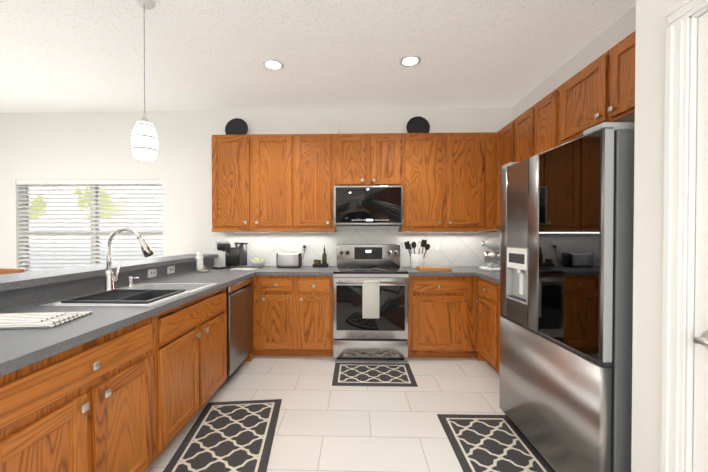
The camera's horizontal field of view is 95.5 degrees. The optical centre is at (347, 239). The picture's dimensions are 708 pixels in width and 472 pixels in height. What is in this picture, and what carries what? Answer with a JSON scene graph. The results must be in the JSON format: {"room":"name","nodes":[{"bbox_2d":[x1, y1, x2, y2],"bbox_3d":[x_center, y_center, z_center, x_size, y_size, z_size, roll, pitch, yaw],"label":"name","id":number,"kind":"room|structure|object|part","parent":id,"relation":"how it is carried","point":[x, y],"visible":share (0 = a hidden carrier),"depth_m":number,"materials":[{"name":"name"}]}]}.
{"room":"kitchen","nodes":[
{"label":"kitchen","id":0,"kind":"room"},
{"bbox_2d":[4,267,206,310],"bbox_3d":[-1.780,0.760,1.868,0.124,1.018,4.259,0,1,2],"label":"wall","id":1,"kind":"structure","parent":0,"point":[84,293],"depth_m":2.04,"materials":[{"name":"white paint"}]},
{"bbox_2d":[0,254,217,310],"bbox_3d":[-1.844,0.281,1.860,0.365,0.145,4.250,0,1,2],"label":"raised bar ledge","id":2,"kind":"structure","parent":1,"relation":"on","point":[22,289],"depth_m":2.05,"materials":[{"name":"stone"}]},
{"bbox_2d":[0,107,511,268],"bbox_3d":[-1.232,-0.171,4.049,6.900,2.830,0.150,0,1,2],"label":"wall","id":3,"kind":"structure","parent":0,"point":[67,146],"depth_m":4.00,"materials":[{"name":"white paint"}]},
{"bbox_2d":[23,187,162,270],"bbox_3d":[-3.241,-0.129,4.077,1.920,1.235,0.155,0,1,2],"label":"window","id":4,"kind":"structure","parent":3,"relation":"in","point":[83,204],"depth_m":4.13,"materials":[{"name":"white glass"}]},
{"bbox_2d":[16,179,162,271],"bbox_3d":[-3.242,-0.142,4.063,1.872,1.204,0.056,0,1,2],"label":"window blinds","id":5,"kind":"object","parent":4,"relation":"attached to","point":[98,183],"visible":0.67,"depth_m":4.06,"materials":[{"name":"white plastic"}]},
{"bbox_2d":[212,134,303,231],"bbox_3d":[-1.038,-0.658,3.800,1.010,1.066,0.322,0,1,2],"label":"upper cabinet","id":6,"kind":"object","parent":3,"relation":"attached to","point":[277,182],"depth_m":3.65,"materials":[{"name":"brown wood"}]},
{"bbox_2d":[225,118,247,134],"bbox_3d":[-1.349,-1.333,3.903,0.280,0.277,0.055,0,1,2],"label":"decorative plate","id":7,"kind":"object","parent":6,"relation":"on","point":[237,126],"visible":0.81,"depth_m":3.91,"materials":[{"name":"black ceramic"}]},
{"bbox_2d":[300,134,335,231],"bbox_3d":[-0.417,-0.658,3.783,0.538,1.066,0.322,0,1,2],"label":"upper cabinet","id":8,"kind":"object","parent":3,"relation":"attached to","point":[317,151],"depth_m":3.63,"materials":[{"name":"brown wood"}]},
{"bbox_2d":[336,133,367,185],"bbox_3d":[0.041,-0.893,3.767,0.380,0.596,0.322,0,1,2],"label":"upper cabinet","id":9,"kind":"object","parent":3,"relation":"attached to","point":[351,149],"depth_m":3.61,"materials":[{"name":"brown wood"}]},
{"bbox_2d":[316,117,338,133],"bbox_3d":[-0.242,-1.333,3.873,0.280,0.277,0.055,0,1,2],"label":"decorative plate","id":10,"kind":"object","parent":9,"relation":"on","point":[327,125],"visible":0.77,"depth_m":3.88,"materials":[{"name":"white ceramic"}]},
{"bbox_2d":[214,229,499,265],"bbox_3d":[0.158,0.102,3.934,3.621,0.457,0.008,0,1,2],"label":"tile backsplash","id":11,"kind":"structure","parent":3,"relation":"attached to","point":[462,249],"depth_m":3.91,"materials":[{"name":"white tile"}]},
{"bbox_2d":[302,241,307,249],"bbox_3d":[-0.527,0.081,3.933,0.072,0.116,0.031,0,1,2],"label":"wall outlet","id":12,"kind":"object","parent":11,"relation":"attached to","point":[304,243],"depth_m":3.94,"materials":[{"name":"white plastic"}]},
{"bbox_2d":[435,243,440,251],"bbox_3d":[1.096,0.101,3.901,0.072,0.116,0.008,0,1,2],"label":"wall outlet","id":13,"kind":"object","parent":11,"relation":"attached to","point":[437,246],"depth_m":3.90,"materials":[{"name":"white plastic"}]},
{"bbox_2d":[368,133,403,187],"bbox_3d":[0.424,-0.893,3.757,0.386,0.596,0.322,0,1,2],"label":"upper cabinet","id":14,"kind":"object","parent":3,"relation":"attached to","point":[385,150],"depth_m":3.60,"materials":[{"name":"brown wood"}]},
{"bbox_2d":[334,185,402,225],"bbox_3d":[0.231,-0.371,3.721,0.762,0.435,0.413,0,1,2],"label":"microwave","id":15,"kind":"object","parent":14,"relation":"attached to","point":[368,205],"visible":1,"depth_m":3.52,"materials":[{"name":"black glass"}]},
{"bbox_2d":[399,132,487,227],"bbox_3d":[1.077,-0.657,3.742,0.919,1.066,0.322,0,1,2],"label":"upper cabinet","id":16,"kind":"object","parent":3,"relation":"attached to","point":[446,174],"depth_m":3.59,"materials":[{"name":"brown wood"}]},
{"bbox_2d":[406,116,429,132],"bbox_3d":[0.840,-1.333,3.843,0.280,0.277,0.055,0,1,2],"label":"decorative plate","id":17,"kind":"object","parent":16,"relation":"on","point":[418,124],"visible":0.73,"depth_m":3.85,"materials":[{"name":"black ceramic"}]},
{"bbox_2d":[0,0,635,112],"bbox_3d":[-1.316,-1.601,0.929,6.900,0.100,6.460,0,1,2],"label":"ceiling","id":18,"kind":"structure","parent":0,"point":[88,55],"depth_m":2.69,"materials":[{"name":"white paint"}]},
{"bbox_2d":[131,0,157,160],"bbox_3d":[-1.337,-1.047,2.116,0.152,1.034,0.152,0,1,2],"label":"pendant light","id":19,"kind":"object","parent":18,"relation":"hanging from","point":[144,142],"visible":1,"depth_m":2.08,"materials":[{"name":"white glass"}]},
{"bbox_3d":[-1.337,-1.163,2.115,0.124,0.802,0.124,0,1,2],"label":"stem","id":20,"kind":"part","parent":19,"relation":"part of","materials":[{"name":"white plastic"}]},
{"bbox_3d":[-1.337,-0.648,2.121,0.152,0.236,0.152,0,1,2],"label":"lamp shade","id":21,"kind":"part","parent":19,"relation":"part of","materials":[{"name":"white glass"}]},
{"bbox_2d":[263,59,283,69],"bbox_3d":[-0.672,-1.571,2.902,0.188,0.004,0.188,0,1,2],"label":"recessed light","id":22,"kind":"object","parent":18,"relation":"in","point":[272,64],"visible":1,"depth_m":2.89,"materials":[{"name":"white plastic"}]},
{"bbox_2d":[400,55,420,66],"bbox_3d":[0.551,-1.570,2.839,0.188,0.004,0.188,0,1,2],"label":"recessed light","id":23,"kind":"object","parent":18,"relation":"in","point":[410,60],"visible":1,"depth_m":2.83,"materials":[{"name":"white plastic"}]},
{"bbox_2d":[144,356,558,471],"bbox_3d":[-1.316,1.329,0.962,6.900,0.100,6.460,0,1,2],"label":"floor","id":24,"kind":"structure","parent":0,"point":[323,424],"depth_m":2.37,"materials":[{"name":"tile"}]},
{"bbox_2d":[0,268,24,274],"bbox_3d":[-3.234,0.765,3.259,0.460,0.975,0.460,0,1,10],"label":"dining chair","id":25,"kind":"object","parent":24,"relation":"on","point":[3,271],"visible":0.08,"depth_m":3.02,"materials":[{"name":"brown wood"}]},
{"bbox_2d":[0,310,167,471],"bbox_3d":[-1.350,0.837,1.320,0.653,0.876,0.885,0,1,2],"label":"base cabinet","id":26,"kind":"object","parent":24,"relation":"on","point":[135,397],"depth_m":1.31,"materials":[{"name":"brown wood"}]},
{"bbox_2d":[0,268,259,375],"bbox_3d":[-1.349,0.373,1.888,0.720,0.038,4.171,0,1,2],"label":"countertop","id":27,"kind":"structure","parent":26,"relation":"on","point":[20,348],"depth_m":1.42,"materials":[{"name":"stone"}]},
{"bbox_2d":[0,311,91,328],"bbox_3d":[-1.414,0.345,1.403,0.400,0.028,0.250,0,1,-6],"label":"striped towel","id":28,"kind":"object","parent":27,"relation":"on","point":[28,320],"visible":1,"depth_m":1.34,"materials":[{"name":"white fabric"}]},
{"bbox_2d":[39,227,217,318],"bbox_3d":[-1.331,0.238,2.113,0.608,0.634,0.814,0,1,2],"label":"sink","id":29,"kind":"object","parent":27,"relation":"in","point":[145,294],"visible":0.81,"depth_m":2.09,"materials":[{"name":"silver metal"}]},
{"bbox_2d":[39,283,217,318],"bbox_3d":[-1.331,0.452,2.116,0.608,0.206,0.814,0,1,2],"label":"basin","id":30,"kind":"object","parent":29,"relation":"in","point":[141,291],"depth_m":2.02,"materials":[{"name":"silver metal"}]},
{"bbox_2d":[103,227,153,291],"bbox_3d":[-1.449,0.134,2.227,0.329,0.429,0.267,0,1,2],"label":"faucet","id":31,"kind":"object","parent":27,"relation":"on","point":[109,278],"depth_m":2.12,"materials":[{"name":"silver metal"}]},
{"bbox_2d":[195,252,204,269],"bbox_3d":[-1.581,0.237,3.441,0.083,0.197,0.081,0,1,2],"label":"cups","id":32,"kind":"object","parent":27,"relation":"on","point":[199,260],"visible":0.94,"depth_m":3.42,"materials":[{"name":"white ceramic"}]},
{"bbox_2d":[230,268,258,270],"bbox_3d":[-1.126,0.327,3.516,0.270,0.017,0.150,0,1,16],"label":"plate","id":33,"kind":"object","parent":27,"relation":"on","point":[247,269],"visible":1,"depth_m":3.47,"materials":[{"name":"white ceramic"}]},
{"bbox_2d":[163,399,281,471],"bbox_3d":[-0.725,1.266,1.751,0.560,0.007,1.500,0,1,-5],"label":"rug","id":34,"kind":"object","parent":24,"relation":"on","point":[234,436],"visible":1,"depth_m":2.02,"materials":[{"name":"black fabric"}]},
{"bbox_2d":[219,277,252,388],"bbox_3d":[-1.287,0.819,2.992,0.627,0.869,0.602,0,1,2],"label":"dishwasher","id":35,"kind":"object","parent":24,"relation":"on","point":[239,303],"visible":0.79,"depth_m":2.90,"materials":[{"name":"grey metal"}]},
{"bbox_2d":[253,275,296,355],"bbox_3d":[-0.767,0.811,3.656,0.461,0.876,0.627,0,1,2],"label":"base cabinet","id":36,"kind":"object","parent":24,"relation":"on","point":[292,315],"depth_m":3.35,"materials":[{"name":"brown wood"}]},
{"bbox_2d":[205,266,253,269],"bbox_3d":[-1.287,0.353,3.654,0.570,0.038,0.636,0,1,2],"label":"countertop","id":37,"kind":"structure","parent":36,"relation":"on","point":[209,268],"depth_m":3.78,"materials":[{"name":"laminate"}]},
{"bbox_2d":[212,241,247,269],"bbox_3d":[-1.360,0.177,3.728,0.148,0.311,0.387,1,1,40],"label":"coffee machine","id":38,"kind":"object","parent":37,"relation":"on","point":[235,256],"visible":1,"depth_m":3.70,"materials":[{"name":"black plastic"}]},
{"bbox_2d":[250,258,265,267],"bbox_3d":[-1.050,0.275,3.759,0.180,0.114,0.180,0,1,2],"label":"fruit bowl","id":39,"kind":"object","parent":37,"relation":"on","point":[257,262],"visible":1,"depth_m":3.71,"materials":[{"name":"ceramic"}]},
{"bbox_2d":[297,276,332,355],"bbox_3d":[-0.341,0.811,3.644,0.391,0.876,0.627,0,1,2],"label":"base cabinet","id":40,"kind":"object","parent":24,"relation":"on","point":[314,293],"depth_m":3.34,"materials":[{"name":"brown wood"}]},
{"bbox_2d":[256,266,336,275],"bbox_3d":[-0.543,0.354,3.633,0.797,0.038,0.636,0,1,2],"label":"countertop","id":41,"kind":"structure","parent":40,"relation":"on","point":[265,270],"depth_m":3.36,"materials":[{"name":"stone"}]},
{"bbox_2d":[276,252,301,267],"bbox_3d":[-0.693,0.245,3.764,0.287,0.174,0.170,0,1,2],"label":"toaster","id":42,"kind":"object","parent":41,"relation":"on","point":[289,259],"visible":1,"depth_m":3.68,"materials":[{"name":"silver metal"}]},
{"bbox_2d":[312,245,328,266],"bbox_3d":[-0.322,0.198,3.828,0.180,0.266,0.120,0,1,2],"label":"tray","id":43,"kind":"object","parent":41,"relation":"on","point":[318,263],"visible":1,"depth_m":3.81,"materials":[{"name":"black plastic"}]},
{"bbox_2d":[333,244,408,359],"bbox_3d":[0.238,0.657,3.551,0.762,1.184,0.758,0,1,2],"label":"range","id":44,"kind":"object","parent":24,"relation":"on","point":[370,301],"visible":1,"depth_m":3.25,"materials":[{"name":"silver metal"}]},
{"bbox_3d":[0.231,1.131,3.310,0.758,0.242,0.112,0,1,2],"label":"drawer","id":45,"kind":"part","parent":44,"relation":"part of","materials":[{"name":"silver metal"}]},
{"bbox_3d":[0.230,0.701,3.238,0.758,0.619,0.108,0,1,2],"label":"door","id":46,"kind":"part","parent":44,"relation":"part of","materials":[{"name":"silver metal"}]},
{"bbox_2d":[362,280,379,317],"bbox_3d":[0.229,0.597,3.194,0.168,0.374,0.045,0,1,2],"label":"towel","id":47,"kind":"object","parent":44,"relation":"hanging from","point":[370,288],"depth_m":3.17,"materials":[{"name":"white fabric"}]},
{"bbox_2d":[332,363,417,386],"bbox_3d":[0.237,1.252,2.994,0.735,0.007,0.490,0,1,2],"label":"area rug","id":48,"kind":"object","parent":24,"relation":"on","point":[373,374],"visible":0.98,"depth_m":2.95,"materials":[{"name":"black fabric"}]},
{"bbox_2d":[407,276,480,360],"bbox_3d":[0.989,0.812,3.608,0.725,0.876,0.627,0,1,2],"label":"base cabinet","id":49,"kind":"object","parent":24,"relation":"on","point":[443,310],"depth_m":3.30,"materials":[{"name":"brown wood"}]},
{"bbox_2d":[476,277,500,373],"bbox_3d":[1.610,0.821,2.788,0.654,0.875,1.013,0,1,2],"label":"base cabinet","id":50,"kind":"object","parent":24,"relation":"on","point":[488,302],"visible":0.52,"depth_m":3.01,"materials":[{"name":"brown wood"}]},
{"bbox_2d":[400,266,499,283],"bbox_3d":[1.275,0.360,3.095,1.327,0.038,1.613,0,1,2],"label":"countertop","id":51,"kind":"structure","parent":50,"relation":"on","point":[493,276],"depth_m":3.28,"materials":[{"name":"stone"}]},
{"bbox_2d":[404,239,429,267],"bbox_3d":[0.810,0.168,3.752,0.310,0.330,0.154,0,1,2],"label":"utensil crock","id":52,"kind":"object","parent":51,"relation":"on","point":[416,259],"visible":0.9,"depth_m":3.73,"materials":[{"name":"white ceramic"}]},
{"bbox_2d":[415,266,451,270],"bbox_3d":[0.918,0.318,3.460,0.340,0.035,0.220,0,1,-1],"label":"cutting board","id":53,"kind":"object","parent":51,"relation":"on","point":[431,268],"visible":1,"depth_m":3.36,"materials":[{"name":"brown wood"}]},
{"bbox_2d":[479,237,499,270],"bbox_3d":[1.635,0.154,3.479,0.375,0.363,0.251,0,1,-10],"label":"stand mixer","id":54,"kind":"object","parent":51,"relation":"on","point":[492,259],"visible":0.5,"depth_m":3.43,"materials":[{"name":"silver metal"}]},
{"bbox_2d":[437,414,554,471],"bbox_3d":[0.876,1.268,1.581,0.500,0.007,1.450,0,1,1],"label":"rug","id":55,"kind":"object","parent":24,"relation":"on","point":[490,443],"visible":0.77,"depth_m":1.96,"materials":[{"name":"black fabric"}]},
{"bbox_2d":[499,122,634,471],"bbox_3d":[1.460,0.380,1.820,0.816,1.770,0.917,0,1,2],"label":"refrigerator","id":56,"kind":"object","parent":24,"relation":"on","point":[566,272],"visible":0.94,"depth_m":1.54,"materials":[{"name":"grey metal"}]},
{"bbox_3d":[1.099,0.861,1.820,0.094,0.646,0.883,0,1,2],"label":"freezer drawer","id":57,"kind":"part","parent":56,"relation":"part of","materials":[{"name":"silver metal"}]},
{"bbox_3d":[1.101,0.032,1.588,0.076,1.017,0.441,0,1,2],"label":"door glass","id":58,"kind":"part","parent":56,"relation":"part of","materials":[{"name":"black glass"}]},
{"bbox_2d":[511,5,635,121],"bbox_3d":[1.993,-0.154,2.530,0.120,2.830,2.710,0,1,2],"label":"wall","id":59,"kind":"structure","parent":0,"point":[616,32],"depth_m":2.65,"materials":[{"name":"white paint"}]},
{"bbox_2d":[495,122,510,228],"bbox_3d":[1.792,-0.653,3.355,0.322,1.066,0.404,0,1,2],"label":"upper cabinet","id":60,"kind":"object","parent":59,"relation":"attached to","point":[503,136],"depth_m":3.46,"materials":[{"name":"brown wood"}]},
{"bbox_2d":[511,87,558,161],"bbox_3d":[1.777,-0.647,2.807,0.322,1.066,0.693,0,1,2],"label":"upper cabinet","id":61,"kind":"object","parent":59,"relation":"attached to","point":[533,131],"depth_m":2.77,"materials":[{"name":"brown wood"}]},
{"bbox_2d":[555,30,635,145],"bbox_3d":[1.754,-0.944,1.968,0.322,0.453,0.980,0,1,2],"label":"upper cabinet","id":62,"kind":"object","parent":59,"relation":"attached to","point":[600,89],"depth_m":2.03,"materials":[{"name":"brown wood"}]},
{"bbox_2d":[631,0,679,471],"bbox_3d":[1.163,-0.120,-0.478,0.115,2.830,3.550,0,1,2],"label":"wall","id":63,"kind":"structure","parent":0,"point":[652,25],"depth_m":1.21,"materials":[{"name":"white paint"}]},
{"bbox_2d":[661,0,707,471],"bbox_3d":[1.172,0.238,0.694,0.160,2.087,0.919,0,1,2],"label":"door frame","id":64,"kind":"structure","parent":63,"relation":"attached to","point":[679,339],"depth_m":1.10,"materials":[{"name":"white paint"}]},
{"bbox_3d":[1.146,0.324,0.994,0.092,0.066,0.180,0,1,2],"label":"pantry door lever handle","id":65,"kind":"part","parent":64,"relation":"part of","materials":[{"name":"silver metal"}]},
{"bbox_2d":[693,12,707,471],"bbox_3d":[1.171,0.270,0.694,0.035,2.004,0.773,0,1,2],"label":"pantry door","id":66,"kind":"structure","parent":63,"relation":"in","point":[700,443],"depth_m":1.06,"materials":[{"name":"white paint"}]}
]}

